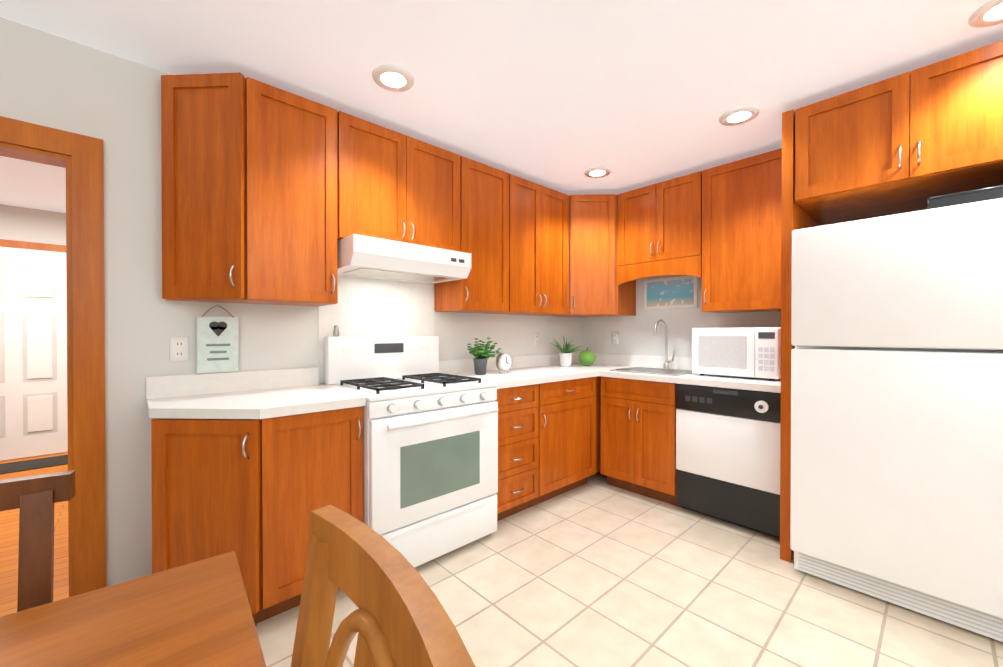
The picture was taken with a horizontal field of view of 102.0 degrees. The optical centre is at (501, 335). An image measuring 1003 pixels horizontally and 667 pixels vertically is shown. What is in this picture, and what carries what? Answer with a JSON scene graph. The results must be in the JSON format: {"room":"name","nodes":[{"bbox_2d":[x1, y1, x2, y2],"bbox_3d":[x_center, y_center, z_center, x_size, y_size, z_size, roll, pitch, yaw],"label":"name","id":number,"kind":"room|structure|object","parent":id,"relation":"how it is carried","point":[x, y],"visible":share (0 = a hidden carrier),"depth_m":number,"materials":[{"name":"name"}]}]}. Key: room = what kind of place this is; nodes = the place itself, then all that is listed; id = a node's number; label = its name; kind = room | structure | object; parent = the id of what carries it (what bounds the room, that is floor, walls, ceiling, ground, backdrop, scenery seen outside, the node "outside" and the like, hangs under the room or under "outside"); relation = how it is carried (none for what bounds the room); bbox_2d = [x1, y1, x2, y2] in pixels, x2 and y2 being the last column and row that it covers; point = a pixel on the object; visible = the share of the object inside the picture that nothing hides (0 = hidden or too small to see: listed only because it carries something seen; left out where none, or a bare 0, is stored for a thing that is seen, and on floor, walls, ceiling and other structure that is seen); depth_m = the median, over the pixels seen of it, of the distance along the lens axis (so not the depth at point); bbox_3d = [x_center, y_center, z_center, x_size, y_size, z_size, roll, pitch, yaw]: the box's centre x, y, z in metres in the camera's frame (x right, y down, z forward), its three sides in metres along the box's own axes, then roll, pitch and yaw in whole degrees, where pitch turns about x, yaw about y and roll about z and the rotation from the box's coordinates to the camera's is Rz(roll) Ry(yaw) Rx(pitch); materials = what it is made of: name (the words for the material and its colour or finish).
{"room":"kitchen","nodes":[
{"label":"kitchen","id":0,"kind":"room"},
{"bbox_2d":[0,204,65,245],"bbox_3d":[-4.028,-0.035,4.634,6.620,2.440,0.120,0,1,-43],"label":"wall","id":1,"kind":"structure","parent":0,"point":[17,223],"depth_m":4.00,"materials":[{"name":"paint"}]},
{"bbox_2d":[0,239,65,252],"bbox_3d":[-4.699,0.138,3.918,0.930,2.105,0.022,0,1,-43],"label":"door frame","id":2,"kind":"structure","parent":1,"relation":"attached to","point":[31,245],"depth_m":3.98,"materials":[{"name":"brown wood"}]},
{"bbox_2d":[0,247,67,460],"bbox_3d":[-4.664,0.173,3.880,0.780,2.025,0.119,0,1,-43],"label":"hall door","id":3,"kind":"structure","parent":1,"relation":"in","point":[33,354],"depth_m":3.97,"materials":[{"name":"white paint"}]},
{"bbox_2d":[0,156,65,212],"bbox_3d":[-2.807,-1.256,3.303,6.620,0.020,3.480,0,1,-43],"label":"ceiling","id":4,"kind":"structure","parent":0,"point":[30,184],"depth_m":3.37,"materials":[{"name":"paint"}]},
{"bbox_2d":[0,17,579,586],"bbox_3d":[-1.585,-0.017,1.990,6.620,2.440,0.120,0,1,-43],"label":"wall","id":5,"kind":"structure","parent":0,"point":[108,99],"depth_m":1.84,"materials":[{"name":"paint"}]},
{"bbox_2d":[0,116,105,596],"bbox_3d":[-2.166,0.182,1.455,1.070,2.050,0.160,0,1,-43],"label":"door frame","id":6,"kind":"structure","parent":5,"relation":"attached to","point":[79,158],"depth_m":1.72,"materials":[{"name":"brown wood"}]},
{"bbox_2d":[170,337,188,360],"bbox_3d":[-1.541,0.064,1.942,0.072,0.116,0.008,0,1,-43],"label":"electrical outlet","id":7,"kind":"object","parent":5,"relation":"attached to","point":[179,348],"visible":1,"depth_m":1.94,"materials":[{"name":"plastic"}]},
{"bbox_2d":[161,72,244,302],"bbox_3d":[-1.374,-0.676,1.866,0.280,1.020,0.338,0,1,-43],"label":"upper cabinet","id":8,"kind":"object","parent":5,"relation":"attached to","point":[203,175],"visible":1,"depth_m":1.85,"materials":[{"name":"brown wood"}]},
{"bbox_2d":[197,305,237,372],"bbox_3d":[-1.419,0.014,2.031,0.170,0.338,0.042,0,1,-43],"label":"blessed sign","id":9,"kind":"object","parent":5,"relation":"attached to","point":[217,344],"visible":0.96,"depth_m":2.02,"materials":[{"name":"metal"}]},
{"bbox_2d":[234,77,337,306],"bbox_3d":[-1.110,-0.677,2.100,0.415,1.020,0.353,0,1,-43],"label":"upper cabinet","id":10,"kind":"object","parent":5,"relation":"attached to","point":[290,198],"visible":1,"depth_m":1.99,"materials":[{"name":"brown wood"}]},
{"bbox_2d":[318,275,433,382],"bbox_3d":[-0.778,-0.121,2.648,0.800,0.800,0.006,0,1,-43],"label":"backsplash","id":11,"kind":"structure","parent":5,"relation":"attached to","point":[370,307],"depth_m":2.62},
{"bbox_2d":[337,111,459,251],"bbox_3d":[-0.660,-0.855,2.514,0.800,0.670,0.353,0,1,-43],"label":"upper cabinet","id":12,"kind":"object","parent":5,"relation":"attached to","point":[395,186],"visible":0.79,"depth_m":2.37,"materials":[{"name":"brown wood"}]},
{"bbox_2d":[337,234,470,283],"bbox_3d":[-0.622,-0.439,2.475,0.758,0.156,0.463,0,1,-43],"label":"range hood","id":13,"kind":"object","parent":12,"relation":"attached to","point":[363,256],"visible":0.98,"depth_m":2.29,"materials":[{"name":"white metal"}]},
{"bbox_2d":[435,156,508,312],"bbox_3d":[-0.201,-0.683,2.939,0.440,1.020,0.353,0,1,-43],"label":"upper cabinet","id":14,"kind":"object","parent":5,"relation":"attached to","point":[483,287],"visible":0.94,"depth_m":2.83,"materials":[{"name":"brown wood"}]},
{"bbox_2d":[483,174,567,315],"bbox_3d":[0.216,-0.686,3.325,0.685,1.020,0.353,0,1,-43],"label":"upper cabinet","id":15,"kind":"object","parent":5,"relation":"attached to","point":[538,249],"visible":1,"depth_m":3.19,"materials":[{"name":"brown wood"}]},
{"bbox_2d":[534,333,538,345],"bbox_3d":[0.318,0.032,3.659,0.072,0.116,0.008,0,1,-43],"label":"electrical outlet","id":16,"kind":"object","parent":5,"relation":"attached to","point":[536,338],"visible":1,"depth_m":3.65,"materials":[{"name":"plastic"}]},
{"bbox_2d":[550,194,635,317],"bbox_3d":[0.781,-0.688,3.673,0.609,1.020,0.608,0,1,-43],"label":"upper cabinet","id":17,"kind":"object","parent":5,"relation":"attached to","point":[594,290],"visible":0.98,"depth_m":3.45,"materials":[{"name":"brown wood"}]},
{"bbox_2d":[0,0,1002,194],"bbox_3d":[0.107,-1.233,0.060,6.500,0.020,5.000,0,1,-43],"label":"ceiling","id":18,"kind":"structure","parent":0,"point":[562,96],"depth_m":1.81,"materials":[{"name":"paint"}]},
{"bbox_2d":[372,64,413,91],"bbox_3d":[-0.518,-1.229,1.946,0.196,0.011,0.196,0,1,-43],"label":"recessed light","id":19,"kind":"object","parent":18,"relation":"in","point":[393,78],"visible":1,"depth_m":1.93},
{"bbox_2d":[584,167,610,177],"bbox_3d":[0.730,-1.237,3.085,0.196,0.011,0.196,0,1,-43],"label":"recessed light","id":20,"kind":"object","parent":18,"relation":"in","point":[596,172],"visible":1,"depth_m":3.07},
{"bbox_2d":[719,106,759,125],"bbox_3d":[1.335,-1.232,2.283,0.196,0.011,0.196,0,1,-43],"label":"recessed light","id":21,"kind":"object","parent":18,"relation":"in","point":[739,115],"visible":1,"depth_m":2.27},
{"bbox_2d":[968,0,1002,27],"bbox_3d":[1.892,-1.226,1.518,0.196,0.011,0.196,0,1,-43],"label":"recessed light","id":22,"kind":"object","parent":18,"relation":"in","point":[989,13],"visible":0.96,"depth_m":1.55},
{"bbox_2d":[0,452,1002,666],"bbox_3d":[-1.070,1.232,1.440,6.620,0.050,8.600,0,1,-43],"label":"floor","id":23,"kind":"structure","parent":0,"point":[596,570],"depth_m":1.85,"materials":[{"name":"tile"}]},
{"bbox_2d":[0,455,67,473],"bbox_3d":[-4.384,1.188,3.687,1.000,0.008,0.400,0,1,-43],"label":"rug","id":24,"kind":"object","parent":23,"relation":"on","point":[18,466],"visible":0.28,"depth_m":3.73,"materials":[{"name":"grey fabric"}]},
{"bbox_2d":[0,470,75,611],"bbox_3d":[-0.975,0.761,0.612,0.436,0.907,0.500,0,1,-43],"label":"chair","id":25,"kind":"object","parent":23,"relation":"on","point":[35,498],"visible":0.69,"depth_m":0.85,"materials":[{"name":"brown wood"}]},
{"bbox_2d":[0,551,265,666],"bbox_3d":[-0.853,0.842,0.027,1.500,0.750,0.980,0,1,-39],"label":"dining table","id":26,"kind":"object","parent":23,"relation":"on","point":[197,614],"visible":1,"depth_m":0.65,"materials":[{"name":"brown wood"}]},
{"bbox_2d":[151,418,260,626],"bbox_3d":[-1.291,0.769,1.743,0.319,0.873,0.646,0,1,-43],"label":"base cabinet","id":27,"kind":"object","parent":23,"relation":"on","point":[205,488],"visible":0.79,"depth_m":1.62,"materials":[{"name":"brown wood"}]},
{"bbox_2d":[257,406,362,622],"bbox_3d":[-1.008,0.767,1.993,0.425,0.873,0.663,0,1,-43],"label":"base cabinet","id":28,"kind":"object","parent":23,"relation":"on","point":[310,462],"visible":0.69,"depth_m":1.73,"materials":[{"name":"brown wood"}]},
{"bbox_2d":[146,367,365,418],"bbox_3d":[-1.133,0.259,1.880,0.754,0.139,0.653,0,1,-43],"label":"countertop","id":29,"kind":"structure","parent":28,"relation":"on","point":[261,394],"depth_m":1.89,"materials":[{"name":"laminate"}]},
{"bbox_2d":[291,505,475,666],"bbox_3d":[-0.315,0.738,0.331,0.499,0.957,0.388,0,1,-39],"label":"chair","id":30,"kind":"object","parent":23,"relation":"on","point":[399,617],"visible":1,"depth_m":0.48,"materials":[{"name":"brown wood"}]},
{"bbox_2d":[321,336,497,567],"bbox_3d":[-0.513,0.603,2.366,0.800,1.195,0.728,0,1,-43],"label":"range","id":31,"kind":"object","parent":23,"relation":"on","point":[430,460],"visible":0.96,"depth_m":2.17,"materials":[{"name":"white metal"}]},
{"bbox_2d":[333,325,338,335],"bbox_3d":[-0.972,-0.028,2.386,0.036,0.066,0.036,0,1,-43],"label":"salt shaker","id":32,"kind":"object","parent":31,"relation":"on","point":[336,331],"visible":1,"depth_m":2.37,"materials":[{"name":"grey metal"}]},
{"bbox_2d":[495,384,538,520],"bbox_3d":[-0.102,0.761,2.829,0.420,0.873,0.664,0,1,-43],"label":"drawer stack","id":33,"kind":"object","parent":23,"relation":"on","point":[518,449],"visible":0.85,"depth_m":2.63,"materials":[{"name":"brown wood"}]},
{"bbox_2d":[529,376,596,507],"bbox_3d":[0.287,0.759,3.212,0.662,0.872,0.629,0,1,-43],"label":"base cabinet","id":34,"kind":"object","parent":23,"relation":"on","point":[569,436],"depth_m":2.97,"materials":[{"name":"brown wood"}]},
{"bbox_2d":[439,353,598,388],"bbox_3d":[0.138,0.251,3.053,1.080,0.139,0.653,0,1,-43],"label":"countertop","id":35,"kind":"structure","parent":34,"relation":"on","point":[531,370],"depth_m":3.08,"materials":[{"name":"laminate"}]},
{"bbox_2d":[467,337,501,374],"bbox_3d":[-0.141,0.148,2.945,0.264,0.268,0.257,0,1,-43],"label":"herb plant","id":36,"kind":"object","parent":35,"relation":"on","point":[481,358],"visible":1,"depth_m":2.91,"materials":[{"name":"green plant"}]},
{"bbox_2d":[496,353,512,373],"bbox_3d":[0.022,0.204,3.022,0.136,0.152,0.047,0,1,-43],"label":"desk clock","id":37,"kind":"object","parent":35,"relation":"on","point":[504,361],"visible":1,"depth_m":3.00,"materials":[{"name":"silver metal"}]},
{"bbox_2d":[575,353,780,392],"bbox_3d":[1.196,0.250,3.191,0.662,0.139,1.888,0,1,-43],"label":"countertop","id":38,"kind":"structure","parent":34,"relation":"on","point":[607,362],"depth_m":2.94,"materials":[{"name":"laminate"}]},
{"bbox_2d":[549,337,579,366],"bbox_3d":[0.596,0.138,3.628,0.269,0.278,0.299,0,1,-43],"label":"spiky plant","id":39,"kind":"object","parent":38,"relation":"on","point":[565,354],"visible":1,"depth_m":3.60,"materials":[{"name":"green plant"}]},
{"bbox_2d":[579,347,594,365],"bbox_3d":[0.784,0.192,3.730,0.150,0.165,0.150,0,1,-43],"label":"apple ornament","id":40,"kind":"object","parent":38,"relation":"on","point":[586,357],"visible":1,"depth_m":3.68,"materials":[{"name":"ceramic"}]},
{"bbox_2d":[610,367,691,375],"bbox_3d":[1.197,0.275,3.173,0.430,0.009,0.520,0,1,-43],"label":"sink","id":41,"kind":"object","parent":38,"relation":"in","point":[662,371],"visible":0.85,"depth_m":3.15,"materials":[{"name":"silver metal"}]},
{"bbox_2d":[653,319,674,368],"bbox_3d":[1.318,0.074,3.286,0.237,0.410,0.108,0,1,-43],"label":"faucet","id":42,"kind":"object","parent":38,"relation":"on","point":[666,364],"visible":1,"depth_m":3.35,"materials":[{"name":"silver metal"}]},
{"bbox_2d":[692,327,780,380],"bbox_3d":[1.670,0.115,2.822,0.399,0.335,0.525,0,1,-43],"label":"microwave","id":43,"kind":"object","parent":38,"relation":"on","point":[748,352],"visible":0.9,"depth_m":2.66,"materials":[{"name":"white plastic"}]},
{"bbox_2d":[597,376,601,471],"bbox_3d":[0.750,0.756,3.640,0.713,0.872,0.629,0,1,-43],"label":"base cabinet","id":44,"kind":"object","parent":23,"relation":"on","point":[598,377],"depth_m":3.27,"materials":[{"name":"brown wood"}]},
{"bbox_2d":[601,377,680,506],"bbox_3d":[1.200,0.759,3.189,0.663,0.873,0.595,0,1,-43],"label":"base cabinet","id":45,"kind":"object","parent":23,"relation":"on","point":[638,436],"visible":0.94,"depth_m":2.96,"materials":[{"name":"brown wood"}]},
{"bbox_2d":[676,383,780,537],"bbox_3d":[1.607,0.762,2.722,0.642,0.872,0.632,0,1,-43],"label":"dishwasher","id":46,"kind":"object","parent":23,"relation":"on","point":[728,454],"visible":0.65,"depth_m":2.51,"materials":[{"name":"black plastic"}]},
{"bbox_2d":[780,109,821,562],"bbox_3d":[1.807,0.005,2.428,0.798,2.390,0.050,0,1,-43],"label":"panel","id":47,"kind":"object","parent":23,"relation":"on","point":[795,215],"visible":0.36,"depth_m":2.16,"materials":[{"name":"brown wood"}]},
{"bbox_2d":[790,198,1002,641],"bbox_3d":[2.042,0.338,2.021,0.911,1.730,0.830,0,1,-43],"label":"fridge","id":48,"kind":"object","parent":23,"relation":"on","point":[896,496],"visible":1,"depth_m":1.74,"materials":[{"name":"white plastic"}]},
{"bbox_2d":[927,185,1002,208],"bbox_3d":[2.107,-0.561,1.775,0.440,0.068,0.360,0,1,-43],"label":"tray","id":49,"kind":"object","parent":48,"relation":"on","point":[978,195],"visible":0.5,"depth_m":1.67,"materials":[{"name":"black plastic"}]},
{"bbox_2d":[580,275,780,357],"bbox_3d":[2.539,-0.019,2.314,0.120,2.440,5.000,0,1,-43],"label":"wall","id":50,"kind":"structure","parent":0,"point":[636,337],"depth_m":3.52,"materials":[{"name":"paint"}]},
{"bbox_2d":[612,332,618,343],"bbox_3d":[1.066,0.021,3.813,0.008,0.116,0.072,0,1,-43],"label":"outlet","id":51,"kind":"object","parent":50,"relation":"attached to","point":[615,337],"visible":1,"depth_m":3.81,"materials":[{"name":"plastic"}]},
{"bbox_2d":[617,171,701,285],"bbox_3d":[1.316,-0.808,3.282,0.353,0.775,0.680,0,1,-43],"label":"upper cabinet","id":52,"kind":"object","parent":50,"relation":"attached to","point":[659,228],"visible":1,"depth_m":3.15,"materials":[{"name":"brown wood"}]},
{"bbox_2d":[644,276,697,309],"bbox_3d":[1.417,-0.356,3.419,0.022,0.260,0.450,0,1,-43],"label":"framed picture","id":53,"kind":"object","parent":50,"relation":"attached to","point":[672,292],"visible":0.89,"depth_m":3.40},
{"bbox_2d":[702,148,781,312],"bbox_3d":[1.749,-0.682,2.813,0.353,1.020,0.588,0,1,-43],"label":"upper cabinet","id":54,"kind":"object","parent":50,"relation":"attached to","point":[741,230],"visible":0.83,"depth_m":2.75,"materials":[{"name":"brown wood"}]},
{"bbox_2d":[795,40,1002,225],"bbox_3d":[2.106,-0.947,2.075,0.828,0.480,0.855,0,1,-43],"label":"upper cabinet","id":55,"kind":"object","parent":50,"relation":"attached to","point":[912,140],"visible":1,"depth_m":1.87,"materials":[{"name":"brown wood"}]}
]}

